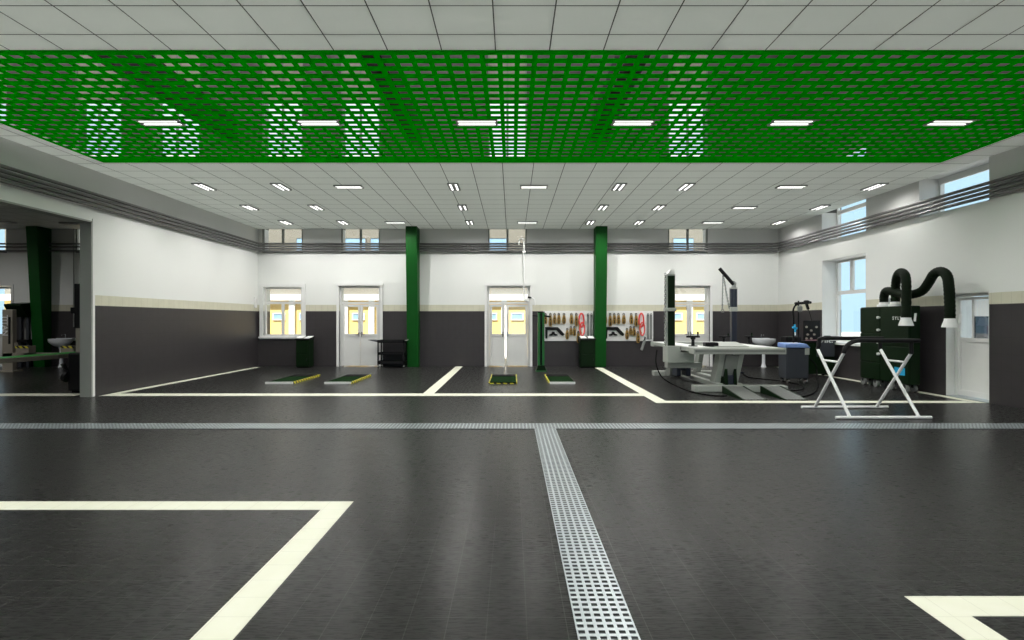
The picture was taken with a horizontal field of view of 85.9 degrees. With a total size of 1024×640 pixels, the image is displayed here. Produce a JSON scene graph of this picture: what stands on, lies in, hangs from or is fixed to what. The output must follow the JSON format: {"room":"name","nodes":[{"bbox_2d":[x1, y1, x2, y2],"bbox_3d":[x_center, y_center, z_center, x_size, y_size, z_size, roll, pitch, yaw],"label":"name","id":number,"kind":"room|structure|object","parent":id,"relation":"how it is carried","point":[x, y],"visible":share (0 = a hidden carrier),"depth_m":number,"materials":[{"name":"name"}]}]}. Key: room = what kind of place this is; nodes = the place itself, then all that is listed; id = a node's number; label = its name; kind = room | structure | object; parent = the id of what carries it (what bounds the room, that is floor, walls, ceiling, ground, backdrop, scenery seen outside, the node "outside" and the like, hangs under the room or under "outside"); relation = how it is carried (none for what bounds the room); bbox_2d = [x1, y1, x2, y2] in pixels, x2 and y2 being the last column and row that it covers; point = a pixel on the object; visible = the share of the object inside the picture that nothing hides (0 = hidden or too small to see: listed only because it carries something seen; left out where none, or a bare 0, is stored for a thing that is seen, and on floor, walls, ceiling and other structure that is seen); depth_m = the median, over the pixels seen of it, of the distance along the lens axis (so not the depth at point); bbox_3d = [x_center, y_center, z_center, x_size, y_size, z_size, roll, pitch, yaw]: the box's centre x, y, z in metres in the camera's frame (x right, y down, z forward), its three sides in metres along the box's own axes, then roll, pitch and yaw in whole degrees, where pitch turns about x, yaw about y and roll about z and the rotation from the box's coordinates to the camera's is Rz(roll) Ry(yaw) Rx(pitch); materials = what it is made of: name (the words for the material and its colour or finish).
{"room":"auto repair shop","nodes":[
{"label":"auto repair shop","id":0,"kind":"room"},
{"bbox_2d":[0,137,257,395],"bbox_3d":[-8.470,-0.735,6.065,0.200,4.530,24.130,0,0,0],"label":"wall","id":1,"kind":"structure","parent":0,"point":[172,305],"depth_m":12.95,"materials":[{"name":"paint"}]},
{"bbox_2d":[0,199,94,396],"bbox_3d":[-8.470,-0.245,8.485,0.230,3.550,5.071,0,0,0],"label":"door frame","id":2,"kind":"structure","parent":1,"relation":"in","point":[87,227],"depth_m":10.93,"materials":[{"name":"grey paint"}]},
{"bbox_2d":[0,55,777,365],"bbox_3d":[-5.085,-3.970,18.380,28.830,11.000,0.500,0,0,0],"label":"wall","id":3,"kind":"structure","parent":0,"point":[452,288],"depth_m":18.13,"materials":[{"name":"paint"}]},
{"bbox_2d":[0,55,6,252],"bbox_3d":[-17.425,-5.540,18.185,1.550,6.660,0.070,0,0,0],"label":"window","id":4,"kind":"structure","parent":3,"relation":"in","point":[0,55],"depth_m":18.15,"materials":[{"name":"grey paint"}]},
{"bbox_2d":[0,283,13,365],"bbox_3d":[-17.200,0.160,18.190,1.560,2.740,0.180,0,0,0],"label":"door","id":5,"kind":"structure","parent":3,"relation":"in","point":[1,284],"depth_m":18.12,"materials":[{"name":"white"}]},
{"bbox_2d":[73,229,73,326],"bbox_3d":[-14.405,-1.385,18.080,0.033,3.230,0.033,0,0,22],"label":"conduit","id":6,"kind":"object","parent":3,"relation":"attached to","point":[73,229],"visible":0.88,"depth_m":18.07,"materials":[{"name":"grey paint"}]},
{"bbox_2d":[76,55,121,252],"bbox_3d":[-13.630,-5.540,18.185,1.540,6.660,0.070,0,0,0],"label":"window","id":7,"kind":"structure","parent":3,"relation":"in","point":[83,56],"depth_m":18.18,"materials":[{"name":"grey paint"}]},
{"bbox_2d":[88,55,236,137],"bbox_3d":[-9.310,-6.320,6.065,0.520,0.700,24.130,0,0,0],"label":"roof beam","id":8,"kind":"structure","parent":3,"relation":"attached to","point":[100,56],"depth_m":14.53,"materials":[{"name":"metal"}]},
{"bbox_2d":[154,55,199,155],"bbox_3d":[-11.055,-5.540,18.185,1.550,6.660,0.070,0,0,0],"label":"window","id":9,"kind":"structure","parent":3,"relation":"in","point":[156,56],"depth_m":18.18,"materials":[{"name":"grey paint"}]},
{"bbox_2d":[258,284,305,338],"bbox_3d":[-7.555,-0.285,18.150,1.550,1.830,0.220,0,0,0],"label":"window","id":10,"kind":"structure","parent":3,"relation":"in","point":[263,288],"depth_m":18.10,"materials":[{"name":"white plastic"}]},
{"bbox_2d":[262,55,302,252],"bbox_3d":[-7.565,-5.540,18.185,1.350,6.660,0.070,0,0,0],"label":"window","id":11,"kind":"structure","parent":3,"relation":"in","point":[263,56],"depth_m":18.18,"materials":[{"name":"grey paint"}]},
{"bbox_2d":[336,283,382,366],"bbox_3d":[-5.020,0.150,18.185,1.560,2.760,0.210,0,0,0],"label":"door","id":12,"kind":"structure","parent":3,"relation":"in","point":[355,349],"depth_m":18.21,"materials":[{"name":"white plastic"}]},
{"bbox_2d":[341,55,379,252],"bbox_3d":[-4.995,-5.540,18.185,1.290,6.660,0.070,0,0,0],"label":"window","id":13,"kind":"structure","parent":3,"relation":"in","point":[346,56],"depth_m":18.18,"materials":[{"name":"grey paint"}]},
{"bbox_2d":[362,55,421,137],"bbox_3d":[-3.220,-6.320,6.065,0.520,0.700,24.130,0,0,0],"label":"roof beam","id":14,"kind":"structure","parent":3,"relation":"attached to","point":[363,56],"depth_m":14.43,"materials":[{"name":"metal"}]},
{"bbox_2d":[488,55,526,252],"bbox_3d":[-0.150,-5.540,18.185,1.280,6.660,0.070,0,0,0],"label":"window","id":15,"kind":"structure","parent":3,"relation":"in","point":[489,56],"depth_m":18.18,"materials":[{"name":"grey paint"}]},
{"bbox_2d":[484,283,532,366],"bbox_3d":[-0.115,0.150,18.128,1.610,2.760,0.325,0,0,0],"label":"door","id":16,"kind":"structure","parent":3,"relation":"in","point":[518,346],"depth_m":18.21,"materials":[{"name":"white plastic"}]},
{"bbox_2d":[518,238,535,304],"bbox_3d":[0.505,-1.573,17.893,0.510,2.187,0.369,0,0,26],"label":"pipe","id":17,"kind":"object","parent":3,"relation":"attached to","point":[526,299],"visible":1,"depth_m":17.83,"materials":[{"name":"white metal"}]},
{"bbox_2d":[543,311,592,340],"bbox_3d":[1.853,0.195,18.084,1.635,0.990,0.088,0,0,0],"label":"board","id":18,"kind":"object","parent":3,"relation":"attached to","point":[561,326],"depth_m":18.10,"materials":[{"name":"white metal"}]},
{"bbox_2d":[578,313,586,335],"bbox_3d":[2.314,0.145,18.039,0.272,0.766,0.112,0,0,0],"label":"sling","id":19,"kind":"object","parent":18,"relation":"hanging from","point":[582,332],"visible":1,"depth_m":18.02,"materials":[{"name":"red fabric"}]},
{"bbox_2d":[591,55,649,137],"bbox_3d":[2.860,-6.320,6.065,0.520,0.700,24.130,0,0,0],"label":"roof beam","id":20,"kind":"structure","parent":3,"relation":"attached to","point":[616,56],"depth_m":14.43,"materials":[{"name":"metal"}]},
{"bbox_2d":[606,311,652,340],"bbox_3d":[3.840,0.195,18.084,1.615,0.990,0.088,0,0,0],"label":"board","id":21,"kind":"object","parent":3,"relation":"attached to","point":[622,327],"depth_m":18.10,"materials":[{"name":"white metal"}]},
{"bbox_2d":[638,313,645,335],"bbox_3d":[4.279,0.145,18.039,0.272,0.766,0.112,0,0,0],"label":"sling","id":22,"kind":"object","parent":21,"relation":"hanging from","point":[642,332],"visible":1,"depth_m":18.02,"materials":[{"name":"red fabric"}]},
{"bbox_2d":[668,55,707,252],"bbox_3d":[5.800,-5.540,18.185,1.320,6.660,0.070,0,0,0],"label":"window","id":23,"kind":"structure","parent":3,"relation":"in","point":[669,56],"depth_m":18.18,"materials":[{"name":"grey paint"}]},
{"bbox_2d":[675,283,712,366],"bbox_3d":[5.870,0.150,18.185,1.500,2.760,0.210,0,0,0],"label":"door","id":24,"kind":"structure","parent":3,"relation":"in","point":[704,337],"depth_m":18.21,"materials":[{"name":"white plastic"}]},
{"bbox_2d":[0,365,1023,639],"bbox_3d":[-5.085,1.629,6.165,28.830,0.203,24.930,0,0,0],"label":"floor","id":25,"kind":"structure","parent":0,"point":[445,534],"depth_m":4.42,"materials":[{"name":"black concrete"}]},
{"bbox_2d":[4,303,33,366],"bbox_3d":[-15.850,0.478,17.765,0.540,2.104,0.630,0,0,0],"label":"tall cabinet","id":26,"kind":"object","parent":25,"relation":"on","point":[22,309],"visible":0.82,"depth_m":17.75,"materials":[{"name":"black metal"}]},
{"bbox_2d":[4,303,30,316],"bbox_3d":[-15.850,-0.335,17.765,0.540,0.479,0.630,0,0,0],"label":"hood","id":27,"kind":"object","parent":26,"relation":"attached to","point":[22,309],"depth_m":17.58,"materials":[{"name":"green metal"}]},
{"bbox_2d":[0,310,75,371],"bbox_3d":[-13.011,0.610,12.870,4.222,1.839,7.140,0,0,0],"label":"lift","id":28,"kind":"object","parent":25,"relation":"on","point":[12,353],"visible":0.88,"depth_m":16.19,"materials":[{"name":"green metal"}]},
{"bbox_2d":[26,226,50,366],"bbox_3d":[-15.350,-0.735,17.840,0.364,4.530,0.560,0,0,0],"label":"column","id":29,"kind":"structure","parent":25,"relation":"on","point":[38,239],"depth_m":17.77,"materials":[{"name":"green paint"}]},
{"bbox_2d":[47,334,75,366],"bbox_3d":[-14.612,0.988,17.847,0.750,1.084,0.560,0,0,0],"label":"basin","id":30,"kind":"object","parent":25,"relation":"on","point":[57,342],"visible":0.84,"depth_m":17.69,"materials":[{"name":"white ceramic"}]},
{"bbox_2d":[60,284,79,392],"bbox_3d":[-9.112,0.378,11.877,0.780,2.304,0.900,0,0,0],"label":"tyre changer","id":31,"kind":"object","parent":25,"relation":"on","point":[71,374],"visible":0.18,"depth_m":11.53,"materials":[{"name":"black metal"}]},
{"bbox_2d":[265,374,319,383],"bbox_3d":[-5.556,1.505,14.046,0.668,0.050,1.855,0,0,0],"label":"plate","id":32,"kind":"object","parent":25,"relation":"on","point":[296,378],"visible":1,"depth_m":13.77,"materials":[{"name":"green metal"}]},
{"bbox_2d":[295,336,313,367],"bbox_3d":[-6.680,1.025,17.725,0.440,1.009,0.490,0,0,0],"label":"base cabinet","id":33,"kind":"object","parent":25,"relation":"on","point":[304,346],"visible":0.99,"depth_m":17.50,"materials":[{"name":"green metal"}]},
{"bbox_2d":[324,374,370,383],"bbox_3d":[-4.156,1.505,14.046,0.648,0.050,1.855,0,0,0],"label":"plate","id":34,"kind":"object","parent":25,"relation":"on","point":[349,378],"visible":1,"depth_m":13.73,"materials":[{"name":"green metal"}]},
{"bbox_2d":[370,339,408,367],"bbox_3d":[-3.964,1.077,17.750,1.249,0.904,0.524,0,0,0],"label":"trolley","id":35,"kind":"object","parent":25,"relation":"on","point":[381,353],"visible":1,"depth_m":17.51,"materials":[{"name":"black plastic"}]},
{"bbox_2d":[377,340,406,342],"bbox_3d":[-3.856,0.685,17.750,0.864,0.090,0.480,0,0,0],"label":"shelf","id":36,"kind":"object","parent":35,"relation":"attached to","point":[378,341],"depth_m":17.51,"materials":[{"name":"black plastic"}]},
{"bbox_2d":[377,352,406,354],"bbox_3d":[-3.856,1.075,17.750,0.864,0.070,0.480,0,0,0],"label":"shelf","id":37,"kind":"object","parent":35,"relation":"attached to","point":[378,353],"depth_m":17.51,"materials":[{"name":"black plastic"}]},
{"bbox_2d":[377,360,406,363],"bbox_3d":[-3.856,1.360,17.750,0.864,0.100,0.480,0,0,0],"label":"shelf","id":38,"kind":"object","parent":35,"relation":"attached to","point":[378,361],"depth_m":17.51,"materials":[{"name":"black plastic"}]},
{"bbox_2d":[406,226,419,366],"bbox_3d":[-3.220,-0.735,17.840,0.364,4.530,0.560,0,0,0],"label":"column","id":39,"kind":"structure","parent":25,"relation":"on","point":[412,232],"depth_m":17.72,"materials":[{"name":"green paint"}]},
{"bbox_2d":[0,178,1023,251],"bbox_3d":[0.205,-2.260,6.087,17.036,0.066,23.973,0,0,0],"label":"pipe","id":40,"kind":"object","parent":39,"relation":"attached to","point":[4,181],"visible":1,"depth_m":14.58,"materials":[{"name":"grey metal"}]},
{"bbox_2d":[0,168,1023,246],"bbox_3d":[0.205,-2.420,6.087,17.036,0.066,23.973,0,0,0],"label":"pipe","id":41,"kind":"object","parent":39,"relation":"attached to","point":[1,170],"visible":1,"depth_m":14.59,"materials":[{"name":"grey metal"}]},
{"bbox_2d":[0,164,1023,244],"bbox_3d":[0.205,-2.500,6.087,17.036,0.066,23.973,0,0,0],"label":"pipe","id":42,"kind":"object","parent":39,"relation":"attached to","point":[1,165],"visible":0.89,"depth_m":14.58,"materials":[{"name":"grey metal"}]},
{"bbox_2d":[489,374,516,383],"bbox_3d":[-0.215,1.505,14.063,0.686,0.050,1.820,0,0,0],"label":"plate","id":43,"kind":"object","parent":25,"relation":"on","point":[495,378],"visible":1,"depth_m":13.73,"materials":[{"name":"green metal"}]},
{"bbox_2d":[0,423,1023,428],"bbox_3d":[-4.975,1.524,7.899,27.450,0.010,0.385,0,0,0],"label":"floor drain","id":44,"kind":"object","parent":25,"relation":"on","point":[2,425],"visible":1,"depth_m":7.96,"materials":[{"name":"metal"}]},
{"bbox_2d":[532,312,550,371],"bbox_3d":[0.881,0.640,16.450,0.557,1.780,0.340,0,0,0],"label":"lift post","id":45,"kind":"object","parent":25,"relation":"on","point":[541,316],"visible":1,"depth_m":16.35,"materials":[{"name":"green metal"}]},
{"bbox_2d":[544,374,574,383],"bbox_3d":[1.196,1.505,14.046,0.628,0.050,1.855,0,0,0],"label":"plate","id":46,"kind":"object","parent":25,"relation":"on","point":[551,378],"visible":1,"depth_m":13.73,"materials":[{"name":"green metal"}]},
{"bbox_2d":[578,336,595,367],"bbox_3d":[2.416,1.025,17.725,0.520,1.009,0.490,0,0,0],"label":"base cabinet","id":47,"kind":"object","parent":25,"relation":"on","point":[586,345],"visible":0.98,"depth_m":17.50,"materials":[{"name":"green metal"}]},
{"bbox_2d":[535,429,640,639],"bbox_3d":[0.464,1.524,4.250,0.297,0.010,6.899,0,0,0],"label":"floor drain","id":48,"kind":"object","parent":25,"relation":"on","point":[600,611],"visible":1,"depth_m":3.51,"materials":[{"name":"metal"}]},
{"bbox_2d":[594,226,607,366],"bbox_3d":[2.870,-0.735,17.840,0.364,4.530,0.560,0,0,0],"label":"column","id":49,"kind":"structure","parent":25,"relation":"on","point":[600,232],"depth_m":17.71,"materials":[{"name":"green paint"}]},
{"bbox_2d":[655,350,726,396],"bbox_3d":[3.826,1.136,12.172,0.373,0.823,2.555,0,0,-13],"label":"cable","id":50,"kind":"object","parent":25,"relation":"on","point":[656,350],"visible":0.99,"depth_m":12.02,"materials":[{"name":"black rubber"}]},
{"bbox_2d":[651,332,787,391],"bbox_3d":[4.911,0.896,13.515,2.081,1.268,3.670,0,0,0],"label":"lift","id":51,"kind":"object","parent":25,"relation":"on","point":[726,369],"visible":0.87,"depth_m":11.98,"materials":[{"name":"grey paint"}]},
{"bbox_2d":[663,269,701,367],"bbox_3d":[3.957,-0.033,12.770,0.886,2.285,0.400,0,0,0],"label":"tower","id":52,"kind":"object","parent":51,"relation":"attached to","point":[673,357],"visible":1,"depth_m":12.67,"materials":[{"name":"grey metal"}]},
{"bbox_2d":[718,267,743,373],"bbox_3d":[6.301,0.002,15.950,0.640,3.056,0.520,0,0,0],"label":"tower","id":53,"kind":"object","parent":25,"relation":"on","point":[733,308],"visible":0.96,"depth_m":15.90,"materials":[{"name":"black metal"}]},
{"bbox_2d":[722,386,766,399],"bbox_3d":[4.630,1.455,11.000,0.460,0.150,1.040,0,0,0],"label":"ramp","id":54,"kind":"object","parent":25,"relation":"on","point":[740,392],"visible":1,"depth_m":11.01,"materials":[{"name":"grey metal"}]},
{"bbox_2d":[752,334,775,366],"bbox_3d":[8.156,0.988,17.847,0.750,1.084,0.560,0,0,0],"label":"basin","id":55,"kind":"object","parent":25,"relation":"on","point":[761,341],"visible":0.84,"depth_m":17.67,"materials":[{"name":"white ceramic"}]},
{"bbox_2d":[742,373,804,390],"bbox_3d":[6.521,1.518,13.879,0.678,0.032,4.369,0,0,7],"label":"cable","id":56,"kind":"object","parent":25,"relation":"on","point":[742,373],"visible":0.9,"depth_m":13.69,"materials":[{"name":"black rubber"}]},
{"bbox_2d":[760,386,807,399],"bbox_3d":[5.420,1.455,11.000,0.440,0.150,1.040,0,0,0],"label":"ramp","id":57,"kind":"object","parent":25,"relation":"on","point":[780,392],"visible":1,"depth_m":11.01,"materials":[{"name":"grey metal"}]},
{"bbox_2d":[778,300,811,382],"bbox_3d":[6.970,0.523,13.400,0.803,2.014,0.440,0,0,0],"label":"cart","id":58,"kind":"object","parent":25,"relation":"on","point":[794,364],"visible":0.98,"depth_m":13.20,"materials":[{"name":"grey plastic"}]},
{"bbox_2d":[778,342,809,347],"bbox_3d":[6.864,0.613,13.400,0.593,0.119,0.440,0,0,0],"label":"tray","id":59,"kind":"object","parent":58,"relation":"on","point":[780,344],"depth_m":13.18,"materials":[{"name":"blue plastic"}]},
{"bbox_2d":[781,320,835,374],"bbox_3d":[8.060,0.772,14.991,1.240,1.516,0.558,0,0,0],"label":"station","id":60,"kind":"object","parent":25,"relation":"on","point":[811,329],"visible":0.63,"depth_m":14.75,"materials":[{"name":"green metal"}]},
{"bbox_2d":[801,340,835,341],"bbox_3d":[8.260,0.580,15.000,0.840,0.040,0.540,0,0,0],"label":"countertop","id":61,"kind":"structure","parent":60,"relation":"on","point":[801,340],"depth_m":14.73,"materials":[{"name":"black plastic"}]},
{"bbox_2d":[802,358,818,396],"bbox_3d":[6.533,1.223,12.177,0.512,0.650,3.290,0,0,37],"label":"cable","id":62,"kind":"object","parent":25,"relation":"on","point":[815,391],"visible":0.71,"depth_m":12.83,"materials":[{"name":"black rubber"}]},
{"bbox_2d":[801,336,931,418],"bbox_3d":[5.761,0.904,9.020,1.508,1.256,1.075,0,0,0],"label":"stand","id":63,"kind":"object","parent":25,"relation":"on","point":[854,339],"visible":1,"depth_m":8.88,"materials":[{"name":"white metal"}]},
{"bbox_2d":[860,267,961,391],"bbox_3d":[8.302,0.212,11.737,0.503,2.636,2.789,0,0,4],"label":"fume extractor","id":64,"kind":"object","parent":25,"relation":"on","point":[893,318],"visible":0.97,"depth_m":11.83,"materials":[{"name":"green metal"}]},
{"bbox_2d":[898,313,916,325],"bbox_3d":[8.163,-0.012,11.396,0.270,0.262,0.270,0,0,0],"label":"hood","id":65,"kind":"object","parent":64,"relation":"attached to","point":[906,319],"depth_m":11.31,"materials":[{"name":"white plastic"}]},
{"bbox_2d":[941,314,961,326],"bbox_3d":[8.340,0.009,10.472,0.270,0.262,0.270,0,0,0],"label":"hood","id":66,"kind":"object","parent":64,"relation":"attached to","point":[950,320],"depth_m":10.39,"materials":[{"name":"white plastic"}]},
{"bbox_2d":[0,0,1023,228],"bbox_3d":[-5.110,-3.025,6.065,27.780,0.050,24.130,0,0,0],"label":"ceiling","id":67,"kind":"structure","parent":0,"point":[419,195],"depth_m":6.08,"materials":[{"name":"tile"}]},
{"bbox_2d":[59,222,79,224],"bbox_3d":[-13.608,-2.984,17.010,0.620,0.030,0.240,0,0,0],"label":"recessed light","id":68,"kind":"object","parent":67,"relation":"in","point":[64,223],"visible":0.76,"depth_m":16.94,"materials":[{"name":"grey paint"}]},
{"bbox_2d":[191,183,216,190],"bbox_3d":[-6.900,-2.984,12.332,0.240,0.030,0.620,0,0,0],"label":"recessed light","id":69,"kind":"object","parent":67,"relation":"in","point":[200,185],"visible":1,"depth_m":12.31,"materials":[{"name":"white plastic"}]},
{"bbox_2d":[239,205,258,209],"bbox_3d":[-6.970,-2.984,14.602,0.240,0.030,0.620,0,0,0],"label":"recessed light","id":70,"kind":"object","parent":67,"relation":"in","point":[248,207],"visible":1,"depth_m":14.53,"materials":[{"name":"white plastic"}]},
{"bbox_2d":[270,183,291,190],"bbox_3d":[-5.180,-2.984,12.332,0.240,0.030,0.620,0,0,0],"label":"recessed light","id":71,"kind":"object","parent":67,"relation":"in","point":[280,186],"visible":1,"depth_m":12.33,"materials":[{"name":"white plastic"}]},
{"bbox_2d":[307,205,324,209],"bbox_3d":[-5.200,-2.984,14.602,0.240,0.030,0.620,0,0,0],"label":"recessed light","id":72,"kind":"object","parent":67,"relation":"in","point":[315,207],"visible":1,"depth_m":14.53,"materials":[{"name":"white plastic"}]},
{"bbox_2d":[333,185,363,188],"bbox_3d":[-3.660,-2.984,12.332,0.620,0.030,0.240,0,0,0],"label":"recessed light","id":73,"kind":"object","parent":67,"relation":"in","point":[335,186],"visible":1,"depth_m":12.30,"materials":[{"name":"grey paint"}]},
{"bbox_2d":[384,221,405,223],"bbox_3d":[-3.570,-2.984,16.837,0.620,0.030,0.240,0,0,0],"label":"recessed light","id":74,"kind":"object","parent":67,"relation":"in","point":[386,222],"visible":1,"depth_m":16.77,"materials":[{"name":"white plastic"}]},
{"bbox_2d":[447,183,460,190],"bbox_3d":[-1.300,-2.984,12.332,0.240,0.030,0.620,0,0,0],"label":"recessed light","id":75,"kind":"object","parent":67,"relation":"in","point":[452,186],"visible":1,"depth_m":12.30,"materials":[{"name":"grey paint"}]},
{"bbox_2d":[0,50,1023,162],"bbox_3d":[0.190,-2.996,8.287,15.920,0.014,4.352,0,0,0],"label":"grid","id":76,"kind":"object","parent":67,"relation":"attached to","point":[465,60],"visible":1,"depth_m":7.50,"materials":[{"name":"green metal"}]},
{"bbox_2d":[135,119,185,125],"bbox_3d":[-5.310,-2.984,8.308,0.620,0.030,0.240,0,0,0],"label":"ceiling light","id":77,"kind":"object","parent":76,"relation":"attached to","point":[146,122],"visible":1,"depth_m":8.29,"materials":[{"name":"grey paint"}]},
{"bbox_2d":[295,119,341,125],"bbox_3d":[-2.920,-2.984,8.308,0.620,0.030,0.240,0,0,0],"label":"ceiling light","id":78,"kind":"object","parent":76,"relation":"attached to","point":[302,122],"visible":1,"depth_m":8.29,"materials":[{"name":"grey paint"}]},
{"bbox_2d":[456,119,497,125],"bbox_3d":[-0.530,-2.984,8.308,0.620,0.030,0.240,0,0,0],"label":"ceiling light","id":79,"kind":"object","parent":76,"relation":"attached to","point":[460,122],"visible":1,"depth_m":8.29,"materials":[{"name":"grey paint"}]},
{"bbox_2d":[611,119,655,125],"bbox_3d":[1.830,-2.984,8.308,0.620,0.030,0.240,0,0,0],"label":"ceiling light","id":80,"kind":"object","parent":76,"relation":"attached to","point":[616,122],"visible":1,"depth_m":8.29,"materials":[{"name":"grey paint"}]},
{"bbox_2d":[767,119,815,125],"bbox_3d":[4.220,-2.984,8.308,0.620,0.030,0.240,0,0,0],"label":"ceiling light","id":81,"kind":"object","parent":76,"relation":"attached to","point":[775,122],"visible":1,"depth_m":8.29,"materials":[{"name":"grey paint"}]},
{"bbox_2d":[923,119,976,125],"bbox_3d":[6.610,-2.984,8.308,0.620,0.030,0.240,0,0,0],"label":"ceiling light","id":82,"kind":"object","parent":76,"relation":"attached to","point":[936,122],"visible":1,"depth_m":8.29,"materials":[{"name":"grey paint"}]},
{"bbox_2d":[517,221,537,223],"bbox_3d":[0.470,-2.984,16.837,0.620,0.030,0.240,0,0,0],"label":"recessed light","id":83,"kind":"object","parent":67,"relation":"in","point":[518,222],"visible":1,"depth_m":16.77,"materials":[{"name":"white plastic"}]},
{"bbox_2d":[520,185,547,188],"bbox_3d":[0.490,-2.984,12.332,0.620,0.030,0.240,0,0,0],"label":"recessed light","id":84,"kind":"object","parent":67,"relation":"in","point":[521,186],"visible":1,"depth_m":12.25,"materials":[{"name":"grey paint"}]},
{"bbox_2d":[611,183,626,190],"bbox_3d":[2.400,-2.984,12.332,0.240,0.030,0.620,0,0,0],"label":"recessed light","id":85,"kind":"object","parent":67,"relation":"in","point":[618,186],"visible":1,"depth_m":12.33,"materials":[{"name":"grey paint"}]},
{"bbox_2d":[651,205,666,209],"bbox_3d":[3.900,-2.984,14.602,0.240,0.030,0.620,0,0,0],"label":"recessed light","id":86,"kind":"object","parent":67,"relation":"in","point":[657,207],"visible":1,"depth_m":14.53,"materials":[{"name":"grey paint"}]},
{"bbox_2d":[676,183,695,190],"bbox_3d":[3.900,-2.984,12.332,0.240,0.030,0.620,0,0,0],"label":"recessed light","id":87,"kind":"object","parent":67,"relation":"in","point":[686,186],"visible":1,"depth_m":12.33,"materials":[{"name":"grey paint"}]},
{"bbox_2d":[701,221,724,223],"bbox_3d":[6.150,-2.984,16.837,0.620,0.030,0.240,0,0,0],"label":"recessed light","id":88,"kind":"object","parent":67,"relation":"in","point":[704,222],"visible":1,"depth_m":16.77,"materials":[{"name":"grey paint"}]},
{"bbox_2d":[731,206,757,208],"bbox_3d":[6.170,-2.984,14.602,0.620,0.030,0.240,0,0,0],"label":"recessed light","id":89,"kind":"object","parent":67,"relation":"in","point":[734,207],"visible":1,"depth_m":14.53,"materials":[{"name":"grey paint"}]},
{"bbox_2d":[775,185,807,188],"bbox_3d":[6.260,-2.984,12.332,0.620,0.030,0.240,0,0,0],"label":"recessed light","id":90,"kind":"object","parent":67,"relation":"in","point":[779,186],"visible":1,"depth_m":12.33,"materials":[{"name":"grey paint"}]},
{"bbox_2d":[809,205,830,209],"bbox_3d":[8.170,-2.984,14.602,0.240,0.030,0.620,0,0,0],"label":"recessed light","id":91,"kind":"object","parent":67,"relation":"in","point":[819,207],"visible":1,"depth_m":14.54,"materials":[{"name":"grey paint"}]},
{"bbox_2d":[860,183,888,190],"bbox_3d":[8.120,-2.984,12.332,0.240,0.030,0.620,0,0,0],"label":"recessed light","id":92,"kind":"object","parent":67,"relation":"in","point":[877,185],"visible":1,"depth_m":12.31,"materials":[{"name":"grey paint"}]},
{"bbox_2d":[778,55,1023,408],"bbox_3d":[9.055,-3.970,5.915,0.550,11.000,24.430,0,0,0],"label":"wall","id":93,"kind":"structure","parent":0,"point":[981,244],"depth_m":11.51,"materials":[{"name":"paint"}]},
{"bbox_2d":[0,173,1023,249],"bbox_3d":[0.205,-2.340,6.087,17.036,0.066,23.973,0,0,0],"label":"pipe","id":94,"kind":"object","parent":93,"relation":"attached to","point":[1,175],"visible":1,"depth_m":14.62,"materials":[{"name":"grey metal"}]},
{"bbox_2d":[822,252,865,345],"bbox_3d":[8.970,-0.510,14.610,0.580,2.340,2.020,0,0,0],"label":"window","id":95,"kind":"structure","parent":93,"relation":"in","point":[831,268],"depth_m":15.56,"materials":[{"name":"white plastic"}]},
{"bbox_2d":[837,148,865,237],"bbox_3d":[9.235,-3.390,14.610,0.070,2.360,1.940,0,0,0],"label":"window","id":96,"kind":"structure","parent":93,"relation":"in","point":[839,212],"depth_m":15.13,"materials":[{"name":"white plastic"}]},
{"bbox_2d":[939,163,988,211],"bbox_3d":[9.235,-2.620,10.990,0.070,0.820,1.740,0,0,0],"label":"window","id":97,"kind":"structure","parent":93,"relation":"in","point":[985,167],"depth_m":11.31,"materials":[{"name":"white plastic"}]},
{"bbox_2d":[946,291,988,402],"bbox_3d":[9.055,0.500,10.625,0.549,2.060,1.010,0,0,0],"label":"door","id":98,"kind":"structure","parent":93,"relation":"in","point":[967,345],"depth_m":10.79,"materials":[{"name":"white plastic"}]},
{"bbox_2d":[974,300,988,315],"bbox_3d":[8.977,-0.228,10.465,0.004,0.315,0.420,0,0,0],"label":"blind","id":99,"kind":"object","parent":93,"relation":"attached to","point":[983,305],"depth_m":10.50,"materials":[{"name":"white fabric"}]},
{"label":"outside","id":100,"kind":"structure","parent":0,"visible":0},
{"bbox_2d":[505,332,860,364],"bbox_3d":[0.000,1.885,15.000,120.000,0.290,130.000,0,0,0],"label":"ground","id":101,"kind":"structure","parent":100,"point":[842,333],"depth_m":66.00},
{"bbox_2d":[0,155,703,356],"bbox_3d":[-6.700,-3.045,29.975,35.000,9.550,8.450,0,0,0],"label":"building","id":102,"kind":"structure","parent":101,"relation":"on","point":[292,311],"depth_m":26.00,"materials":[{"name":"yellow paint"}]},
{"bbox_3d":[-19.150,-3.970,5.915,0.300,11.000,24.430,0,0,0],"label":"wall","id":103,"kind":"structure","parent":0,"visible":0},
{"bbox_2d":[0,243,79,244],"bbox_3d":[-13.785,-2.500,18.040,10.430,0.060,0.060,0,0,0],"label":"pipe","id":104,"kind":"object","parent":103,"relation":"attached to","point":[0,243],"visible":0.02,"depth_m":18.02,"materials":[{"name":"grey metal"}]},
{"bbox_2d":[0,246,79,247],"bbox_3d":[-13.785,-2.400,18.040,10.430,0.060,0.060,0,0,0],"label":"pipe","id":105,"kind":"object","parent":103,"relation":"attached to","point":[0,246],"visible":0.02,"depth_m":18.02,"materials":[{"name":"grey metal"}]},
{"bbox_2d":[0,250,79,251],"bbox_3d":[-13.785,-2.270,18.040,10.430,0.060,0.060,0,0,0],"label":"pipe","id":106,"kind":"object","parent":103,"relation":"attached to","point":[0,250],"visible":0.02,"depth_m":18.02,"materials":[{"name":"grey metal"}]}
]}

